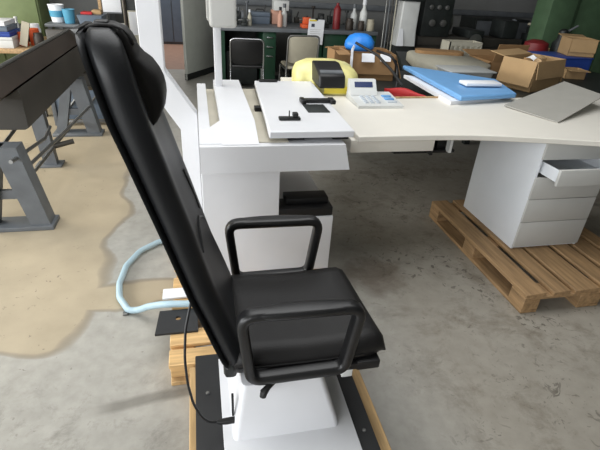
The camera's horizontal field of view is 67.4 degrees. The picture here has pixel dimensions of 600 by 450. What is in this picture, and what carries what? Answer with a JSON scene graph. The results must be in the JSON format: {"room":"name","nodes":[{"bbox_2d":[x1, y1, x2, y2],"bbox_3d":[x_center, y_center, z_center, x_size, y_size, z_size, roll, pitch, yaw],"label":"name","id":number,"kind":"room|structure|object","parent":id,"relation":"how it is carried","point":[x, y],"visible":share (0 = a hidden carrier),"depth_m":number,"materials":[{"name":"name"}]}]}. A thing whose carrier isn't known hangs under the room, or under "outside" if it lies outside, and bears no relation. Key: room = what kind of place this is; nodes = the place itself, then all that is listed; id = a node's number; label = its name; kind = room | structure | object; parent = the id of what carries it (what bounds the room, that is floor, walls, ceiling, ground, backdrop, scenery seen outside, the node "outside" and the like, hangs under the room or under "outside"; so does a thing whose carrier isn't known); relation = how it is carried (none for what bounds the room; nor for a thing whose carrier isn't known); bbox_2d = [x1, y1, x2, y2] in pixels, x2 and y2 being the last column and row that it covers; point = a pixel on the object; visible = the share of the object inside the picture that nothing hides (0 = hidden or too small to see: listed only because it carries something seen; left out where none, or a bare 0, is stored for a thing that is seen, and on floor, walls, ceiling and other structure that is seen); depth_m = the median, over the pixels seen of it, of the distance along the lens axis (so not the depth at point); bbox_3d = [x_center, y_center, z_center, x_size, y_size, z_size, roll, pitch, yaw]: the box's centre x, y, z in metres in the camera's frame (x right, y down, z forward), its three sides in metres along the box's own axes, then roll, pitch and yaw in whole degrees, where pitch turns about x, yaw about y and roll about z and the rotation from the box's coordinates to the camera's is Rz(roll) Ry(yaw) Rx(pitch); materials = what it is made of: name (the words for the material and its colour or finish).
{"room":"workshop","nodes":[
{"label":"workshop","id":0,"kind":"room"},
{"bbox_2d":[49,0,537,71],"bbox_3d":[-0.137,-4.230,6.928,15.000,3.600,0.150,-3,30,-12],"label":"wall","id":1,"kind":"structure","parent":0,"point":[526,6],"depth_m":7.61,"materials":[{"name":"grey paint"}]},
{"bbox_2d":[180,0,214,79],"bbox_3d":[-1.524,-3.261,6.617,0.096,2.048,0.840,13,31,16],"label":"door","id":2,"kind":"structure","parent":1,"relation":"in","point":[198,47],"depth_m":6.75,"materials":[{"name":"grey paint"}]},
{"bbox_2d":[236,0,533,17],"bbox_3d":[2.850,-3.701,7.829,8.450,0.080,0.060,-3,30,-12],"label":"trim","id":3,"kind":"structure","parent":1,"relation":"attached to","point":[238,2],"depth_m":7.44,"materials":[{"name":"grey paint"}]},
{"bbox_2d":[0,44,599,449],"bbox_3d":[0.618,-0.540,4.267,15.000,0.100,15.500,-3,30,-12],"label":"floor","id":4,"kind":"structure","parent":0,"point":[460,367],"depth_m":2.28,"materials":[{"name":"concrete"}]},
{"bbox_2d":[0,36,47,116],"bbox_3d":[-3.779,-1.641,4.905,1.980,0.700,0.950,-3,30,-12],"label":"bench","id":5,"kind":"object","parent":4,"relation":"on","point":[19,49],"visible":0.03,"depth_m":4.52,"materials":[{"name":"beige wood"}]},
{"bbox_2d":[0,35,19,47],"bbox_3d":[-3.253,-1.884,4.576,0.706,0.103,0.326,-3,30,-12],"label":"flat box","id":6,"kind":"object","parent":5,"relation":"on","point":[5,42],"visible":0.55,"depth_m":4.51,"materials":[{"name":"cardboard"}]},
{"bbox_2d":[0,28,19,36],"bbox_3d":[-3.250,-1.952,4.538,0.684,0.048,0.326,-3,30,-12],"label":"flat box","id":7,"kind":"object","parent":6,"relation":"on","point":[13,32],"visible":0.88,"depth_m":4.49,"materials":[{"name":"cardboard"}]},
{"bbox_2d":[0,23,17,31],"bbox_3d":[-3.248,-1.995,4.513,0.662,0.048,0.326,-3,30,-12],"label":"flat box","id":8,"kind":"object","parent":7,"relation":"on","point":[10,27],"visible":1,"depth_m":4.49,"materials":[{"name":"cardboard"}]},
{"bbox_2d":[0,18,14,25],"bbox_3d":[-3.246,-2.036,4.489,0.640,0.043,0.326,-3,30,-12],"label":"flat box","id":9,"kind":"object","parent":8,"relation":"on","point":[3,21],"visible":1,"depth_m":4.53,"materials":[{"name":"cardboard"}]},
{"bbox_2d":[17,31,29,45],"bbox_3d":[-2.879,-1.938,4.682,0.090,0.133,0.090,-3,30,-12],"label":"tin","id":10,"kind":"object","parent":5,"relation":"on","point":[18,33],"visible":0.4,"depth_m":4.65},
{"bbox_2d":[19,21,29,46],"bbox_3d":[-2.785,-1.934,4.553,0.136,0.245,0.020,-3,30,-12],"label":"card","id":11,"kind":"object","parent":5,"relation":"on","point":[24,34],"visible":1,"depth_m":4.54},
{"bbox_2d":[29,28,38,45],"bbox_3d":[-2.790,-1.982,4.736,0.100,0.166,0.100,-3,30,-12],"label":"tin","id":12,"kind":"object","parent":5,"relation":"on","point":[31,30],"visible":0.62,"depth_m":4.69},
{"bbox_2d":[30,23,41,32],"bbox_3d":[-2.869,-2.089,4.892,0.108,0.189,0.108,-3,30,-12],"label":"jar","id":13,"kind":"object","parent":5,"relation":"on","point":[32,25],"visible":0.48,"depth_m":4.83,"materials":[{"name":"white plastic"}]},
{"bbox_2d":[33,32,43,44],"bbox_3d":[-2.696,-1.910,4.647,0.099,0.139,0.099,-3,30,-12],"label":"jar","id":14,"kind":"object","parent":5,"relation":"on","point":[38,38],"visible":0.7,"depth_m":4.61,"materials":[{"name":"metal"}]},
{"bbox_2d":[0,0,54,63],"bbox_3d":[-3.604,-2.631,5.451,0.950,1.900,0.520,-3,30,-12],"label":"tall cabinet","id":15,"kind":"object","parent":4,"relation":"on","point":[30,11],"visible":0.1,"depth_m":5.32,"materials":[{"name":"metal"}]},
{"bbox_2d":[0,28,104,232],"bbox_3d":[-1.932,-0.735,3.234,0.455,0.977,2.580,-3,30,-12],"label":"workbench","id":16,"kind":"object","parent":4,"relation":"on","point":[32,80],"visible":0.91,"depth_m":2.96,"materials":[{"name":"metal"}]},
{"bbox_2d":[51,74,105,125],"bbox_3d":[-2.295,-1.489,4.843,0.600,0.660,0.647,-3,30,-12],"label":"trestle","id":17,"kind":"object","parent":4,"relation":"on","point":[55,106],"visible":0.07,"depth_m":4.65,"materials":[{"name":"grey paint"}]},
{"bbox_2d":[81,74,90,86],"bbox_3d":[-2.291,-1.560,4.807,0.560,0.020,0.600,-3,30,-12],"label":"shelf","id":18,"kind":"object","parent":17,"relation":"attached to","point":[85,75],"depth_m":4.71,"materials":[{"name":"metal"}]},
{"bbox_2d":[44,19,113,28],"bbox_3d":[-2.529,-1.943,5.383,0.650,0.890,0.550,-3,30,-12],"label":"shelf","id":19,"kind":"object","parent":4,"relation":"on","point":[51,24],"visible":0.21,"depth_m":4.93,"materials":[{"name":"metal"}]},
{"bbox_2d":[47,3,64,22],"bbox_3d":[-2.704,-2.359,5.010,0.168,0.180,0.168,-3,30,-12],"label":"bucket","id":20,"kind":"object","parent":19,"relation":"on","point":[55,11],"visible":0.91,"depth_m":4.96,"materials":[{"name":"white plastic"}]},
{"bbox_2d":[61,8,74,23],"bbox_3d":[-2.550,-2.307,4.971,0.134,0.144,0.134,-3,30,-12],"label":"bucket","id":21,"kind":"object","parent":19,"relation":"on","point":[68,14],"visible":1,"depth_m":4.94,"materials":[{"name":"teal paint"}]},
{"bbox_2d":[77,13,106,23],"bbox_3d":[-2.350,-2.342,5.105,0.270,0.094,0.340,-3,30,-12],"label":"plastic bin","id":22,"kind":"object","parent":19,"relation":"on","point":[82,18],"visible":0.5,"depth_m":4.96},
{"bbox_2d":[80,11,92,14],"bbox_3d":[-2.386,-2.381,5.050,0.120,0.024,0.140,-3,30,-12],"label":"box","id":23,"kind":"object","parent":22,"relation":"on","point":[82,12],"visible":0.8,"depth_m":5.00,"materials":[{"name":"plastic"}]},
{"bbox_2d":[91,9,102,14],"bbox_3d":[-2.297,-2.418,5.103,0.100,0.044,0.150,-3,30,-12],"label":"box","id":24,"kind":"object","parent":22,"relation":"on","point":[94,11],"visible":1,"depth_m":5.04,"materials":[{"name":"cardboard"}]},
{"bbox_2d":[54,0,115,28],"bbox_3d":[-2.919,-2.973,6.129,0.660,1.900,0.515,-3,30,-12],"label":"tall cabinet","id":25,"kind":"object","parent":4,"relation":"on","point":[79,6],"visible":0.04,"depth_m":5.90,"materials":[{"name":"metal"}]},
{"bbox_2d":[97,0,127,24],"bbox_3d":[-2.363,-2.590,5.720,0.320,1.700,0.050,-3,30,-12],"label":"board","id":26,"kind":"object","parent":4,"relation":"on","point":[109,6],"visible":0.32,"depth_m":5.62,"materials":[{"name":"paper"}]},
{"bbox_2d":[122,0,127,25],"bbox_3d":[-2.186,-2.494,5.671,0.034,1.602,0.167,-5,31,-15],"label":"leaning pole","id":27,"kind":"object","parent":4,"relation":"on","point":[123,1],"visible":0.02,"depth_m":5.60,"materials":[{"name":"metal"}]},
{"bbox_2d":[125,0,135,26],"bbox_3d":[-2.162,-2.533,5.996,0.200,1.350,0.280,-3,30,-12],"label":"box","id":28,"kind":"object","parent":4,"relation":"on","point":[130,4],"visible":0.02,"depth_m":5.69,"materials":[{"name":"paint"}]},
{"bbox_2d":[127,10,139,45],"bbox_3d":[-2.137,-2.277,5.919,0.130,0.985,0.034,-3,30,-12],"label":"panel","id":29,"kind":"object","parent":4,"relation":"on","point":[132,18],"visible":0.32,"depth_m":5.73,"materials":[{"name":"grey plastic"}]},
{"bbox_2d":[116,239,191,315],"bbox_3d":[-0.758,0.232,2.485,0.489,0.166,0.871,-3,30,-12],"label":"hose","id":30,"kind":"object","parent":4,"relation":"on","point":[119,285],"visible":0.85,"depth_m":2.28,"materials":[{"name":"plastic"}]},
{"bbox_2d":[160,0,182,43],"bbox_3d":[-2.726,-4.874,9.496,0.550,1.900,0.620,-3,30,-12],"label":"tall cabinet","id":31,"kind":"object","parent":4,"relation":"on","point":[170,9],"visible":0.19,"depth_m":9.48,"materials":[{"name":"metal"}]},
{"bbox_2d":[169,269,313,385],"bbox_3d":[-0.243,0.346,2.387,0.822,0.121,1.045,-3,30,-12],"label":"wooden pallet","id":32,"kind":"object","parent":4,"relation":"on","point":[200,338],"visible":0.11,"depth_m":1.92,"materials":[{"name":"brown wood"}]},
{"bbox_2d":[135,0,354,335],"bbox_3d":[-0.250,-0.810,2.190,1.012,2.078,1.495,-3,30,-12],"label":"ophthalmic examination unit","id":33,"kind":"object","parent":32,"relation":"on","point":[259,146],"visible":0.89,"depth_m":2.25,"materials":[{"name":"white paint"}]},
{"bbox_2d":[279,190,332,215],"bbox_3d":[0.018,-0.112,2.342,0.281,0.083,0.135,-3,30,-12],"label":"tray","id":34,"kind":"object","parent":33,"relation":"on","point":[315,203],"depth_m":2.31,"materials":[{"name":"black plastic"}]},
{"bbox_2d":[229,38,264,79],"bbox_3d":[-0.696,-2.040,5.860,0.452,0.792,0.512,-1,30,-8],"label":"chair","id":35,"kind":"object","parent":4,"relation":"on","point":[243,52],"visible":0.94,"depth_m":5.57,"materials":[{"name":"black plastic"}]},
{"bbox_2d":[189,367,391,449],"bbox_3d":[-0.030,0.824,1.570,0.686,0.121,0.855,-3,30,-12],"label":"wooden pallet","id":36,"kind":"object","parent":4,"relation":"on","point":[382,440],"visible":0.12,"depth_m":1.67,"materials":[{"name":"brown wood"}]},
{"bbox_2d":[70,19,385,449],"bbox_3d":[-0.110,0.125,1.347,0.860,1.302,0.959,-3,30,-12],"label":"chair","id":37,"kind":"object","parent":36,"relation":"on","point":[288,343],"visible":1,"depth_m":1.48,"materials":[{"name":"black leather"}]},
{"bbox_2d":[278,35,319,80],"bbox_3d":[-0.024,-2.093,5.967,0.442,0.852,0.512,-4,30,-13],"label":"chair","id":38,"kind":"object","parent":4,"relation":"on","point":[299,47],"visible":0.66,"depth_m":5.66,"materials":[{"name":"metal"}]},
{"bbox_2d":[221,21,377,83],"bbox_3d":[-0.092,-2.501,6.677,2.200,0.850,0.900,-3,30,-12],"label":"workbench","id":39,"kind":"object","parent":4,"relation":"on","point":[266,32],"visible":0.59,"depth_m":6.30,"materials":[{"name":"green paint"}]},
{"bbox_2d":[236,10,243,24],"bbox_3d":[-0.913,-2.828,6.112,0.278,0.184,0.150,-3,30,-12],"label":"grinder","id":40,"kind":"object","parent":39,"relation":"on","point":[241,14],"visible":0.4,"depth_m":6.07,"materials":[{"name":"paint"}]},
{"bbox_2d":[238,18,249,25],"bbox_3d":[-0.754,-2.737,6.061,0.160,0.094,0.140,-3,30,-12],"label":"bench vise","id":41,"kind":"object","parent":39,"relation":"on","point":[244,20],"visible":1,"depth_m":6.01,"materials":[{"name":"paint"}]},
{"bbox_2d":[245,0,248,19],"bbox_3d":[-0.772,-3.111,6.540,0.090,0.269,0.088,-3,30,-12],"label":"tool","id":42,"kind":"object","parent":39,"relation":"on","point":[246,1],"visible":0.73,"depth_m":6.52,"materials":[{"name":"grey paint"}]},
{"bbox_2d":[248,9,251,25],"bbox_3d":[-0.679,-2.802,6.077,0.056,0.199,0.055,-3,30,-12],"label":"bottle","id":43,"kind":"object","parent":39,"relation":"on","point":[249,14],"visible":0.99,"depth_m":6.06,"materials":[{"name":"grey plastic"}]},
{"bbox_2d":[251,9,269,23],"bbox_3d":[-0.573,-2.987,6.426,0.258,0.187,0.258,-3,30,-12],"label":"box","id":44,"kind":"object","parent":39,"relation":"on","point":[258,17],"visible":0.85,"depth_m":6.33,"materials":[{"name":"blue plastic"}]},
{"bbox_2d":[270,0,288,23],"bbox_3d":[-0.293,-3.047,6.440,0.230,0.310,0.220,-3,30,-12],"label":"carton","id":45,"kind":"object","parent":39,"relation":"on","point":[276,4],"visible":0.71,"depth_m":6.34,"materials":[{"name":"paper"}]},
{"bbox_2d":[277,7,282,26],"bbox_3d":[-0.269,-2.826,6.114,0.070,0.249,0.069,-3,30,-12],"label":"bottle","id":46,"kind":"object","parent":39,"relation":"on","point":[280,16],"visible":1,"depth_m":6.10,"materials":[{"name":"plastic"}]},
{"bbox_2d":[282,4,286,26],"bbox_3d":[-0.216,-2.885,6.186,0.080,0.286,0.079,-3,30,-12],"label":"bottle","id":47,"kind":"object","parent":39,"relation":"on","point":[284,13],"visible":0.92,"depth_m":6.16,"materials":[{"name":"plastic"}]},
{"bbox_2d":[286,9,291,22],"bbox_3d":[-0.164,-3.126,6.727,0.090,0.176,0.073,-3,30,-12],"label":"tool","id":48,"kind":"object","parent":39,"relation":"on","point":[289,13],"visible":0.7,"depth_m":6.71,"materials":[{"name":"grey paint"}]},
{"bbox_2d":[294,12,298,22],"bbox_3d":[-0.048,-3.130,6.770,0.070,0.153,0.080,-3,30,-12],"label":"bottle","id":49,"kind":"object","parent":39,"relation":"on","point":[296,19],"visible":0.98,"depth_m":6.76,"materials":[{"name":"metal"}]},
{"bbox_2d":[299,17,310,27],"bbox_3d":[0.096,-2.804,6.232,0.220,0.134,0.170,-3,30,-12],"label":"bench vise","id":50,"kind":"object","parent":39,"relation":"on","point":[305,20],"visible":0.66,"depth_m":6.18,"materials":[{"name":"orange paint"}]},
{"bbox_2d":[307,18,324,44],"bbox_3d":[0.210,-2.639,6.131,0.235,0.340,0.019,-3,30,-12],"label":"notice sheet","id":51,"kind":"object","parent":39,"relation":"hanging from","point":[316,26],"visible":0.83,"depth_m":6.11,"materials":[{"name":"white paper"}]},
{"bbox_2d":[318,13,323,18],"bbox_3d":[0.320,-3.141,6.847,0.090,0.138,0.073,-3,30,-12],"label":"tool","id":52,"kind":"object","parent":39,"relation":"on","point":[320,15],"visible":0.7,"depth_m":6.81,"materials":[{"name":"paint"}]},
{"bbox_2d":[319,19,329,27],"bbox_3d":[0.295,-2.866,6.391,0.208,0.107,0.208,-3,30,-12],"label":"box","id":53,"kind":"object","parent":39,"relation":"on","point":[326,24],"visible":0.38,"depth_m":6.33,"materials":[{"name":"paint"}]},
{"bbox_2d":[327,8,332,23],"bbox_3d":[0.455,-3.178,6.837,0.070,0.226,0.080,-3,30,-12],"label":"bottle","id":54,"kind":"object","parent":39,"relation":"on","point":[329,18],"visible":0.8,"depth_m":6.83,"materials":[{"name":"paint"}]},
{"bbox_2d":[332,3,340,28],"bbox_3d":[0.515,-2.905,6.256,0.104,0.332,0.102,-3,30,-12],"label":"spray can","id":55,"kind":"object","parent":39,"relation":"on","point":[337,10],"visible":1,"depth_m":6.23,"materials":[{"name":"red paint"}]},
{"bbox_2d":[343,10,348,24],"bbox_3d":[0.708,-3.166,6.874,0.090,0.197,0.088,-3,30,-12],"label":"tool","id":56,"kind":"object","parent":39,"relation":"on","point":[346,11],"visible":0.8,"depth_m":6.86,"materials":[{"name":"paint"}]},
{"bbox_2d":[345,18,353,29],"bbox_3d":[0.691,-2.801,6.276,0.108,0.151,0.106,-3,30,-12],"label":"jar","id":57,"kind":"object","parent":39,"relation":"on","point":[349,23],"visible":1,"depth_m":6.24,"materials":[{"name":"glass"}]},
{"bbox_2d":[350,4,356,28],"bbox_3d":[0.763,-2.955,6.380,0.091,0.324,0.090,-3,30,-12],"label":"bottle","id":58,"kind":"object","parent":39,"relation":"on","point":[353,14],"visible":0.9,"depth_m":6.35,"materials":[{"name":"plastic"}]},
{"bbox_2d":[357,21,363,30],"bbox_3d":[0.853,-2.784,6.289,0.090,0.126,0.089,-3,30,-12],"label":"jar","id":59,"kind":"object","parent":39,"relation":"on","point":[361,23],"visible":1,"depth_m":6.26,"materials":[{"name":"glass"}]},
{"bbox_2d":[359,0,367,29],"bbox_3d":[0.900,-2.969,6.357,0.108,0.386,0.107,-3,30,-12],"label":"bottle","id":60,"kind":"object","parent":39,"relation":"on","point":[363,14],"visible":0.85,"depth_m":6.32,"materials":[{"name":"plastic"}]},
{"bbox_2d":[366,19,373,30],"bbox_3d":[0.988,-2.807,6.319,0.108,0.151,0.106,-3,30,-12],"label":"jar","id":61,"kind":"object","parent":39,"relation":"on","point":[370,23],"visible":1,"depth_m":6.28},
{"bbox_2d":[381,0,387,47],"bbox_3d":[1.166,-2.725,6.298,0.017,1.753,0.302,6,30,4],"label":"metal bar","id":62,"kind":"object","parent":4,"relation":"on","point":[386,0],"visible":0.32,"depth_m":6.26,"materials":[{"name":"metal"}]},
{"bbox_2d":[384,0,390,47],"bbox_3d":[1.200,-2.701,6.261,0.017,1.753,0.302,6,30,4],"label":"metal bar","id":63,"kind":"object","parent":4,"relation":"on","point":[390,0],"visible":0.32,"depth_m":6.22,"materials":[{"name":"grey paint"}]},
{"bbox_2d":[386,0,393,49],"bbox_3d":[1.235,-2.678,6.223,0.017,1.753,0.302,6,30,4],"label":"metal bar","id":64,"kind":"object","parent":4,"relation":"on","point":[393,0],"visible":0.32,"depth_m":6.18,"materials":[{"name":"metal"}]},
{"bbox_2d":[389,0,396,51],"bbox_3d":[1.272,-2.655,6.187,0.017,1.753,0.302,6,30,4],"label":"metal bar","id":65,"kind":"object","parent":4,"relation":"on","point":[396,0],"visible":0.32,"depth_m":6.15,"materials":[{"name":"grey metal"}]},
{"bbox_2d":[385,0,424,70],"bbox_3d":[1.447,-2.533,6.448,0.360,1.300,0.380,-3,30,-12],"label":"air duct","id":66,"kind":"object","parent":4,"relation":"on","point":[404,32],"visible":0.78,"depth_m":6.22,"materials":[{"name":"metal"}]},
{"bbox_2d":[396,28,402,45],"bbox_3d":[1.378,-2.596,6.223,0.100,0.215,0.090,-3,30,-12],"label":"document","id":67,"kind":"object","parent":66,"relation":"attached to","point":[399,36],"depth_m":6.22,"materials":[{"name":"white paper"}]},
{"bbox_2d":[280,77,599,196],"bbox_3d":[1.298,-0.368,3.081,2.958,0.845,1.430,3,30,-1],"label":"desk","id":68,"kind":"object","parent":4,"relation":"on","point":[429,126],"visible":0.62,"depth_m":2.52,"materials":[{"name":"white laminate"}]},
{"bbox_2d":[292,58,357,94],"bbox_3d":[0.183,-1.049,3.113,0.446,0.182,0.537,-3,30,-12],"label":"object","id":69,"kind":"object","parent":68,"relation":"on","point":[330,76],"visible":0.81,"depth_m":2.95,"materials":[{"name":"yellow plastic"}]},
{"bbox_2d":[346,78,403,108],"bbox_3d":[0.469,-0.826,2.817,0.290,0.120,0.270,-3,30,-12],"label":"calculator","id":70,"kind":"object","parent":68,"relation":"on","point":[362,92],"visible":1,"depth_m":2.85,"materials":[{"name":"plastic"}]},
{"bbox_2d":[395,96,437,97],"bbox_3d":[0.770,-0.854,3.010,0.421,0.012,0.013,-5,31,-14],"label":"wooden stick","id":71,"kind":"object","parent":68,"relation":"on","point":[403,96],"visible":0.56,"depth_m":3.01,"materials":[{"name":"beige wood"}]},
{"bbox_2d":[392,140,454,154],"bbox_3d":[0.671,-0.525,2.615,0.370,0.120,0.430,-3,30,-12],"label":"cable tray","id":72,"kind":"object","parent":68,"relation":"on","point":[440,146],"depth_m":2.53,"materials":[{"name":"white plastic"}]},
{"bbox_2d":[404,75,499,104],"bbox_3d":[1.166,-0.998,3.294,0.575,0.024,0.815,-3,30,-12],"label":"sheet","id":73,"kind":"object","parent":68,"relation":"on","point":[443,96],"visible":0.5,"depth_m":3.11,"materials":[{"name":"paper"}]},
{"bbox_2d":[403,65,515,100],"bbox_3d":[1.216,-1.072,3.360,0.588,0.043,0.984,-3,30,-12],"label":"pad","id":74,"kind":"object","parent":73,"relation":"on","point":[447,82],"visible":0.88,"depth_m":3.15,"materials":[{"name":"plastic"}]},
{"bbox_2d":[459,80,501,86],"bbox_3d":[1.271,-0.998,3.169,0.280,0.023,0.110,-3,30,-12],"label":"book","id":75,"kind":"object","parent":74,"relation":"on","point":[491,83],"visible":1,"depth_m":3.14,"materials":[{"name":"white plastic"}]},
{"bbox_2d":[504,81,599,122],"bbox_3d":[1.745,-0.835,3.002,0.862,0.090,0.380,-19,37,-34],"label":"board","id":76,"kind":"object","parent":68,"relation":"on","point":[556,103],"visible":1,"depth_m":2.96,"materials":[{"name":"plastic"}]},
{"bbox_2d":[414,0,521,52],"bbox_3d":[2.460,-2.744,6.881,1.800,1.350,0.750,-3,30,-12],"label":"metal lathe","id":77,"kind":"object","parent":4,"relation":"on","point":[435,18],"visible":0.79,"depth_m":6.50,"materials":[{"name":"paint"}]},
{"bbox_2d":[376,51,599,143],"bbox_3d":[1.689,-1.214,4.721,3.250,0.740,2.500,-3,30,-12],"label":"work table","id":78,"kind":"object","parent":4,"relation":"on","point":[591,81],"visible":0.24,"depth_m":4.24,"materials":[{"name":"paint"}]},
{"bbox_2d":[325,46,350,62],"bbox_3d":[0.309,-1.372,3.837,0.110,0.253,0.378,-5,31,-14],"label":"cardboard box","id":79,"kind":"object","parent":78,"relation":"on","point":[333,52],"visible":0.49,"depth_m":3.73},
{"bbox_2d":[337,46,400,80],"bbox_3d":[0.606,-1.486,4.105,0.538,0.218,0.549,0,30,-7],"label":"cardboard box","id":80,"kind":"object","parent":78,"relation":"on","point":[377,70],"visible":0.55,"depth_m":3.89,"materials":[{"name":"cardboard"}]},
{"bbox_2d":[344,33,374,51],"bbox_3d":[0.517,-1.595,3.905,0.281,0.133,0.250,-3,30,-12],"label":"helmet","id":81,"kind":"object","parent":80,"relation":"on","point":[366,40],"visible":0.94,"depth_m":3.82,"materials":[{"name":"plastic"}]},
{"bbox_2d":[350,45,354,66],"bbox_3d":[0.434,-1.358,3.788,0.030,0.284,0.104,6,30,5],"label":"strap","id":82,"kind":"object","parent":81,"relation":"attached to","point":[353,47],"visible":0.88,"depth_m":3.75,"materials":[{"name":"plastic"}]},
{"bbox_2d":[362,53,374,61],"bbox_3d":[0.580,-1.421,3.825,0.116,0.062,0.048,-1,30,-7],"label":"document","id":83,"kind":"object","parent":80,"relation":"attached to","point":[366,57],"visible":0.86,"depth_m":3.82,"materials":[{"name":"white paper"}]},
{"bbox_2d":[355,41,402,86],"bbox_3d":[0.637,-1.288,3.578,0.071,0.240,0.597,-15,34,-29],"label":"strap","id":84,"kind":"object","parent":80,"relation":"on","point":[356,42],"visible":1,"depth_m":3.56,"materials":[{"name":"plastic"}]},
{"bbox_2d":[380,54,390,61],"bbox_3d":[0.732,-1.426,3.840,0.101,0.052,0.048,0,30,-6],"label":"document","id":85,"kind":"object","parent":80,"relation":"attached to","point":[386,58],"visible":0.79,"depth_m":3.84,"materials":[{"name":"white paper"}]},
{"bbox_2d":[376,50,398,87],"bbox_3d":[0.738,-1.288,3.717,0.084,0.268,0.275,-18,36,-33],"label":"strap","id":86,"kind":"object","parent":78,"relation":"on","point":[378,51],"visible":0.8,"depth_m":3.68,"materials":[{"name":"plastic"}]},
{"bbox_2d":[406,50,490,69],"bbox_3d":[1.507,-1.602,4.524,0.753,0.107,1.264,-3,30,-12],"label":"foam slab","id":87,"kind":"object","parent":78,"relation":"on","point":[427,61],"visible":0.46,"depth_m":4.47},
{"bbox_2d":[415,48,463,55],"bbox_3d":[1.492,-1.861,4.835,0.514,0.031,0.205,3,30,-1],"label":"cushion","id":88,"kind":"object","parent":87,"relation":"on","point":[417,50],"visible":1,"depth_m":4.76,"materials":[{"name":"fabric"}]},
{"bbox_2d":[440,39,483,55],"bbox_3d":[1.888,-2.060,5.288,0.421,0.189,0.212,-3,30,-12],"label":"crate","id":89,"kind":"object","parent":78,"relation":"on","point":[447,44],"visible":0.41,"depth_m":5.20,"materials":[{"name":"grey plastic"}]},
{"bbox_2d":[435,65,496,77],"bbox_3d":[1.365,-1.220,3.765,0.410,0.175,0.280,-3,30,-12],"label":"board","id":90,"kind":"object","parent":78,"relation":"on","point":[479,71],"visible":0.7,"depth_m":3.66,"materials":[{"name":"grey plastic"}]},
{"bbox_2d":[463,44,529,71],"bbox_3d":[2.067,-1.832,4.821,0.654,0.274,0.628,-4,30,-13],"label":"cardboard box","id":91,"kind":"object","parent":78,"relation":"on","point":[495,60],"visible":0.44,"depth_m":4.63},
{"bbox_2d":[491,48,565,92],"bbox_3d":[2.040,-1.405,4.065,0.556,0.274,0.488,-17,36,-32],"label":"cardboard box","id":92,"kind":"object","parent":78,"relation":"on","point":[515,72],"visible":0.87,"depth_m":3.91,"materials":[{"name":"cardboard"}]},
{"bbox_2d":[534,58,543,61],"bbox_3d":[2.061,-1.389,3.888,0.098,0.100,0.108,-3,30,-12],"label":"paper","id":93,"kind":"object","parent":92,"relation":"in","point":[536,59],"visible":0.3,"depth_m":3.85,"materials":[{"name":"beige paper"}]},
{"bbox_2d":[535,55,546,60],"bbox_3d":[2.158,-1.484,4.062,0.104,0.099,0.099,-3,30,-12],"label":"paper","id":94,"kind":"object","parent":92,"relation":"in","point":[540,56],"visible":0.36,"depth_m":4.02,"materials":[{"name":"paper"}]},
{"bbox_2d":[524,39,548,50],"bbox_3d":[2.772,-2.056,5.317,0.290,0.250,0.290,-3,30,-12],"label":"container","id":95,"kind":"object","parent":78,"relation":"on","point":[535,44],"visible":0.49,"depth_m":5.19,"materials":[{"name":"paint"}]},
{"bbox_2d":[528,51,593,73],"bbox_3d":[2.831,-1.793,4.953,0.520,0.159,0.420,-3,30,-12],"label":"crate","id":96,"kind":"object","parent":78,"relation":"on","point":[584,63],"visible":0.3,"depth_m":4.80,"materials":[{"name":"blue plastic"}]},
{"bbox_2d":[557,33,598,57],"bbox_3d":[3.091,-1.973,4.947,0.390,0.186,0.428,6,30,4],"label":"cardboard box","id":97,"kind":"object","parent":96,"relation":"on","point":[577,45],"visible":1,"depth_m":4.81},
{"bbox_2d":[549,25,578,51],"bbox_3d":[3.082,-2.139,5.316,0.217,0.429,0.180,-16,35,-30],"label":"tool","id":98,"kind":"object","parent":78,"relation":"on","point":[555,44],"visible":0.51,"depth_m":5.25,"materials":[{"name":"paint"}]},
{"bbox_2d":[562,67,590,79],"bbox_3d":[2.768,-1.531,4.552,0.200,0.093,0.232,3,30,-1],"label":"cardboard box","id":99,"kind":"object","parent":78,"relation":"on","point":[569,72],"visible":0.8,"depth_m":4.52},
{"bbox_2d":[459,15,529,38],"bbox_3d":[3.302,-3.085,7.909,1.000,1.020,0.515,-3,30,-12],"label":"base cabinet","id":100,"kind":"object","parent":4,"relation":"on","point":[483,23],"visible":0.23,"depth_m":7.54,"materials":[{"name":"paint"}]},
{"bbox_2d":[429,200,599,312],"bbox_3d":[1.519,0.127,2.962,0.900,0.127,1.110,-3,30,-12],"label":"wooden pallet","id":101,"kind":"object","parent":4,"relation":"on","point":[556,278],"visible":0.61,"depth_m":2.69,"materials":[{"name":"brown wood"}]},
{"bbox_2d":[464,141,599,247],"bbox_3d":[1.503,-0.268,2.832,0.467,0.684,0.725,-3,30,-12],"label":"drawer pedestal","id":102,"kind":"object","parent":101,"relation":"on","point":[526,194],"visible":0.85,"depth_m":2.70,"materials":[{"name":"white metal"}]},
{"bbox_2d":[539,159,599,181],"bbox_3d":[1.544,-0.373,2.640,0.408,0.067,0.451,-3,30,-12],"label":"drawer","id":103,"kind":"object","parent":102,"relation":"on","point":[573,170],"depth_m":2.48,"materials":[{"name":"white metal"}]},
{"bbox_2d":[520,23,530,44],"bbox_3d":[3.510,-2.533,6.930,0.290,1.050,0.400,-3,30,-12],"label":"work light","id":104,"kind":"object","parent":4,"relation":"on","point":[523,35],"visible":0.12,"depth_m":6.83,"materials":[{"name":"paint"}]},
{"bbox_2d":[568,0,599,73],"bbox_3d":[4.038,-2.647,6.328,1.050,1.900,0.520,-3,30,-12],"label":"tall cabinet","id":105,"kind":"object","parent":4,"relation":"on","point":[587,13],"visible":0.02,"depth_m":5.95,"materials":[{"name":"paint"}]},
{"bbox_2d":[384,88,424,96],"bbox_3d":[0.765,-0.962,3.299,0.334,0.082,0.048,22,34,28],"label":"folder","id":106,"kind":"object","parent":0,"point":[396,92],"visible":0.57,"depth_m":3.29,"materials":[{"name":"plastic"}]},
{"bbox_2d":[526,0,578,47],"bbox_3d":[3.312,-3.217,5.538,0.370,3.590,0.300,-3,30,-12],"label":"pillar","id":107,"kind":"structure","parent":0,"point":[550,16],"depth_m":5.74,"materials":[{"name":"green paint"}]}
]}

